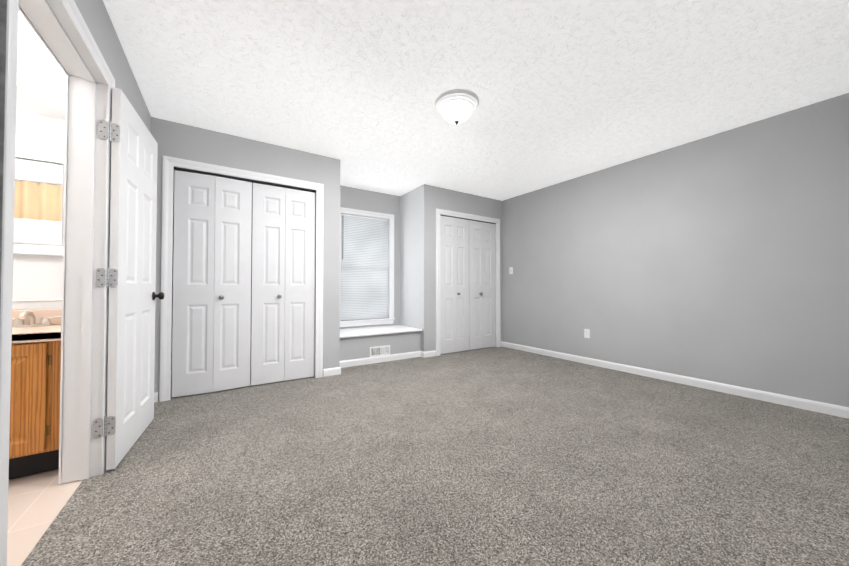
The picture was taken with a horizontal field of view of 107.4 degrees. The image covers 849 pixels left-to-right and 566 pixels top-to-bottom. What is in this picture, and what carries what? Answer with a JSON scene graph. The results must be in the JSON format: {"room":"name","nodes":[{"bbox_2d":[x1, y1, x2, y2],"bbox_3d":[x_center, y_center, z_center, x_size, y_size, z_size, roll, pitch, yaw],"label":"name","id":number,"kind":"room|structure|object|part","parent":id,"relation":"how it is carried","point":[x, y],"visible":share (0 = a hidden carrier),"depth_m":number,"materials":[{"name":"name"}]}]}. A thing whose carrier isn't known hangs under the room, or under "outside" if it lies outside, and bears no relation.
{"room":"empty bedroom","nodes":[
{"label":"empty bedroom","id":0,"kind":"room"},
{"bbox_2d":[0,0,6,309],"bbox_3d":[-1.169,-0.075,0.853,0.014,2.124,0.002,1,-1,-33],"label":"wall","id":1,"kind":"structure","parent":0,"point":[3,19],"depth_m":0.86,"materials":[{"name":"grey paint"}]},
{"bbox_2d":[12,110,64,299],"bbox_3d":[-2.871,-0.221,1.618,1.745,2.440,0.100,1,-1,-33],"label":"wall","id":2,"kind":"structure","parent":0,"point":[36,277],"depth_m":1.90,"materials":[{"name":"white paint"}]},
{"bbox_2d":[12,299,61,309],"bbox_3d":[-2.798,0.124,1.588,1.641,0.062,0.022,1,-1,-33],"label":"trim","id":3,"kind":"structure","parent":2,"relation":"attached to","point":[27,304],"depth_m":1.88,"materials":[{"name":"white wood"}]},
{"bbox_2d":[13,145,64,255],"bbox_3d":[-2.533,-0.491,1.763,0.814,0.645,0.028,1,-1,-33],"label":"bathroom mirror","id":4,"kind":"object","parent":2,"relation":"attached to","point":[39,202],"visible":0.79,"depth_m":1.89,"materials":[{"name":"clear glass"}]},
{"bbox_2d":[16,66,65,118],"bbox_3d":[-2.707,-1.089,1.467,1.641,0.100,0.355,1,-1,-33],"label":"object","id":5,"kind":"structure","parent":2,"relation":"attached to","point":[41,93],"depth_m":1.72,"materials":[{"name":"white"}]},
{"bbox_2d":[17,12,65,77],"bbox_3d":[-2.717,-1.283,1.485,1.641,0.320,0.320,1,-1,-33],"label":"ceiling","id":6,"kind":"structure","parent":0,"point":[34,53],"depth_m":1.69,"materials":[{"name":"white paint"}]},
{"bbox_2d":[7,469,82,565],"bbox_3d":[-2.103,1.034,0.481,1.820,0.094,5.950,1,-1,-33],"label":"floor","id":7,"kind":"structure","parent":0,"point":[37,502],"depth_m":1.39,"materials":[{"name":"beige tile"}]},
{"bbox_2d":[9,309,61,478],"bbox_3d":[-2.210,0.578,1.686,0.524,0.844,0.477,1,-1,-33],"label":"bathroom vanity","id":8,"kind":"object","parent":7,"relation":"on","point":[35,392],"visible":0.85,"depth_m":1.59,"materials":[{"name":"brown wood"}]},
{"bbox_3d":[-2.089,0.579,1.504,0.382,0.543,0.019,1,-1,-33],"label":"door","id":9,"kind":"part","parent":8,"relation":"part of","materials":[{"name":"brown wood"}]},
{"bbox_2d":[12,311,61,327],"bbox_3d":[-2.273,0.206,1.788,0.264,0.096,0.149,1,-1,-33],"label":"faucet","id":10,"kind":"object","parent":8,"relation":"on","point":[45,322],"depth_m":1.81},
{"bbox_2d":[74,0,150,132],"bbox_3d":[-1.302,-0.232,0.925,0.135,2.440,5.790,1,-1,-33],"label":"wall","id":11,"kind":"structure","parent":0,"point":[97,19],"depth_m":1.74,"materials":[{"name":"grey paint"}]},
{"bbox_2d":[0,0,114,565],"bbox_3d":[-1.509,-0.070,1.238,0.177,2.125,1.015,1,-1,-33],"label":"door frame","id":12,"kind":"structure","parent":11,"relation":"attached to","point":[84,261],"depth_m":1.58,"materials":[{"name":"white wood"}]},
{"bbox_3d":[-1.693,-0.026,1.631,0.037,1.665,0.003,1,-1,-33],"label":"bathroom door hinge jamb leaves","id":13,"kind":"part","parent":12,"relation":"part of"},
{"bbox_2d":[104,87,163,469],"bbox_3d":[-1.831,-0.027,1.985,0.153,2.040,0.736,1,-1,-29],"label":"bathroom door","id":14,"kind":"structure","parent":11,"relation":"in","point":[133,295],"depth_m":1.85,"materials":[{"name":"white wood"}]},
{"bbox_3d":[-1.667,-0.028,1.663,0.046,1.670,0.012,1,-1,-29],"label":"bathroom door hinges","id":15,"kind":"part","parent":14,"relation":"part of","materials":[{"name":"silver metal"}]},
{"bbox_3d":[-1.985,0.094,2.266,0.153,0.062,0.092,1,-1,-29],"label":"knob","id":16,"kind":"part","parent":14,"relation":"part of","materials":[{"name":"black metal"}]},
{"bbox_2d":[154,392,157,402],"bbox_3d":[-2.007,0.967,2.183,0.070,0.082,1.120,1,-1,-33],"label":"baseboard","id":17,"kind":"structure","parent":11,"relation":"attached to","point":[155,396],"depth_m":2.66,"materials":[{"name":"white wood"}]},
{"bbox_2d":[177,170,309,383],"bbox_3d":[-1.760,-0.196,3.168,1.533,2.438,0.005,1,-1,-33],"label":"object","id":18,"kind":"structure","parent":0,"point":[251,271],"depth_m":3.17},
{"bbox_2d":[151,117,340,401],"bbox_3d":[-1.680,-0.197,3.146,1.645,2.440,0.110,1,-1,-33],"label":"wall","id":19,"kind":"structure","parent":0,"point":[183,141],"depth_m":3.17,"materials":[{"name":"grey paint"}]},
{"bbox_2d":[172,170,214,396],"bbox_3d":[-2.096,0.003,2.842,0.301,2.008,0.034,1,-1,-29],"label":"closet door","id":20,"kind":"structure","parent":19,"relation":"in","point":[193,289],"depth_m":2.83,"materials":[{"name":"white wood"}]},
{"bbox_2d":[213,176,251,391],"bbox_3d":[-1.831,0.005,2.989,0.301,2.008,0.075,1,-1,-37],"label":"closet door","id":21,"kind":"structure","parent":19,"relation":"in","point":[232,287],"depth_m":2.99,"materials":[{"name":"white wood"}]},
{"bbox_2d":[159,156,323,401],"bbox_3d":[-1.727,-0.012,3.112,1.273,2.070,0.110,1,-1,-33],"label":"door frame","id":22,"kind":"structure","parent":19,"relation":"attached to","point":[238,178],"depth_m":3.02,"materials":[{"name":"white wood"}]},
{"bbox_2d":[251,183,285,385],"bbox_3d":[-1.579,0.008,3.165,0.301,2.008,0.075,1,-1,-33],"label":"closet door","id":23,"kind":"structure","parent":19,"relation":"in","point":[268,290],"depth_m":3.17,"materials":[{"name":"white wood"}]},
{"bbox_2d":[284,188,314,380],"bbox_3d":[-1.335,0.011,3.347,0.301,2.008,0.034,1,-1,-33],"label":"closet door","id":24,"kind":"structure","parent":19,"relation":"in","point":[299,346],"depth_m":3.33,"materials":[{"name":"white wood"}]},
{"bbox_2d":[323,350,435,376],"bbox_3d":[-0.500,0.996,3.979,1.627,0.082,0.283,1,-1,-33],"label":"baseboard","id":25,"kind":"structure","parent":19,"relation":"attached to","point":[357,362],"depth_m":4.04,"materials":[{"name":"white wood"}]},
{"bbox_2d":[340,185,399,328],"bbox_3d":[-1.723,-0.179,4.196,6.475,2.440,0.160,1,-1,-33],"label":"wall","id":26,"kind":"structure","parent":0,"point":[361,199],"depth_m":4.82,"materials":[{"name":"grey paint"}]},
{"bbox_2d":[340,207,394,326],"bbox_3d":[-0.906,-0.223,4.705,0.940,1.704,0.195,1,-1,-33],"label":"window","id":27,"kind":"structure","parent":26,"relation":"in","point":[375,321],"depth_m":4.83,"materials":[{"name":"white wood"}]},
{"bbox_2d":[340,214,387,320],"bbox_3d":[-0.887,-0.228,4.676,0.758,1.534,0.040,1,-1,-33],"label":"window blinds","id":28,"kind":"object","parent":27,"relation":"attached to","point":[364,270],"visible":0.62,"depth_m":4.67,"materials":[{"name":"white plastic"}]},
{"bbox_2d":[340,331,420,360],"bbox_3d":[-0.605,0.857,4.135,1.255,0.365,0.090,1,-1,-33],"label":"wall","id":29,"kind":"structure","parent":0,"point":[351,348],"depth_m":4.08,"materials":[{"name":"grey paint"}]},
{"bbox_2d":[370,345,389,356],"bbox_3d":[-0.579,0.891,4.090,0.290,0.129,0.013,1,-1,-33],"label":"air vent","id":30,"kind":"object","parent":29,"relation":"in","point":[375,351],"visible":1,"depth_m":4.09,"materials":[{"name":"white metal"}]},
{"bbox_2d":[340,325,421,337],"bbox_3d":[-0.733,0.663,4.336,1.253,0.030,0.657,1,-1,-33],"label":"sill","id":31,"kind":"structure","parent":29,"relation":"on","point":[365,331],"depth_m":4.25,"materials":[{"name":"white wood"}]},
{"bbox_2d":[400,184,423,328],"bbox_3d":[-0.197,-0.369,4.678,0.003,2.045,0.696,1,-1,-33],"label":"wall","id":32,"kind":"structure","parent":0,"point":[411,258],"depth_m":4.65,"materials":[{"name":"grey paint"}]},
{"bbox_2d":[18,0,848,200],"bbox_3d":[-0.150,-1.489,1.787,6.475,0.100,5.950,1,-1,-33],"label":"ceiling","id":33,"kind":"structure","parent":0,"point":[564,90],"depth_m":2.15,"materials":[{"name":"white paint"}]},
{"bbox_2d":[435,89,478,124],"bbox_3d":[0.256,-1.341,2.470,0.348,0.173,0.348,1,-1,-33],"label":"ceiling light fixture","id":34,"kind":"object","parent":33,"relation":"attached to","point":[456,106],"visible":1,"depth_m":2.38,"materials":[{"name":"white glass"}]},
{"bbox_2d":[21,347,848,565],"bbox_3d":[0.614,1.059,2.241,4.655,0.100,5.950,1,-1,-33],"label":"floor carpet","id":35,"kind":"object","parent":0,"point":[496,456],"visible":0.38,"depth_m":1.60,"materials":[{"name":"grey carpet"}]},
{"bbox_2d":[421,184,502,351],"bbox_3d":[0.620,-0.169,4.850,1.560,2.440,0.110,1,-1,-33],"label":"wall","id":36,"kind":"structure","parent":0,"point":[435,197],"depth_m":4.48,"materials":[{"name":"grey paint"}]},
{"bbox_2d":[440,216,454,353],"bbox_3d":[0.330,0.025,4.633,0.282,2.022,0.034,1,-1,-31],"label":"closet door","id":37,"kind":"structure","parent":36,"relation":"in","point":[447,284],"depth_m":4.62,"materials":[{"name":"white wood"}]},
{"bbox_2d":[455,218,468,351],"bbox_3d":[0.579,0.027,4.770,0.282,2.022,0.075,1,-1,-34],"label":"closet door","id":38,"kind":"structure","parent":36,"relation":"in","point":[461,284],"depth_m":4.77,"materials":[{"name":"white wood"}]},
{"bbox_2d":[436,208,500,355],"bbox_3d":[0.677,0.017,4.884,1.195,2.070,0.110,1,-1,-33],"label":"door frame","id":39,"kind":"structure","parent":36,"relation":"attached to","point":[495,269],"depth_m":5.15,"materials":[{"name":"white wood"}]},
{"bbox_2d":[469,220,482,349],"bbox_3d":[0.819,0.029,4.929,0.282,2.022,0.075,1,-1,-33],"label":"closet door","id":40,"kind":"structure","parent":36,"relation":"in","point":[475,284],"depth_m":4.93,"materials":[{"name":"white wood"}]},
{"bbox_2d":[483,222,495,347],"bbox_3d":[1.046,0.032,5.101,0.282,2.022,0.034,1,-1,-33],"label":"closet door","id":41,"kind":"structure","parent":36,"relation":"in","point":[489,327],"depth_m":5.09,"materials":[{"name":"white wood"}]},
{"bbox_2d":[502,93,848,406],"bbox_3d":[2.511,-0.191,3.489,0.135,2.440,5.950,1,-1,-33],"label":"wall","id":42,"kind":"structure","parent":0,"point":[722,257],"depth_m":3.02,"materials":[{"name":"grey paint"}]},
{"bbox_2d":[584,329,589,337],"bbox_3d":[2.085,0.647,4.004,0.007,0.114,0.070,1,-1,-33],"label":"outlet","id":43,"kind":"object","parent":42,"relation":"attached to","point":[586,333],"visible":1,"depth_m":4.00,"materials":[{"name":"white plastic"}]},
{"bbox_2d":[503,342,848,418],"bbox_3d":[2.243,0.992,3.748,0.013,0.082,3.473,1,-1,-33],"label":"baseboard","id":44,"kind":"structure","parent":42,"relation":"attached to","point":[819,407],"depth_m":2.99,"materials":[{"name":"white wood"}]}
]}

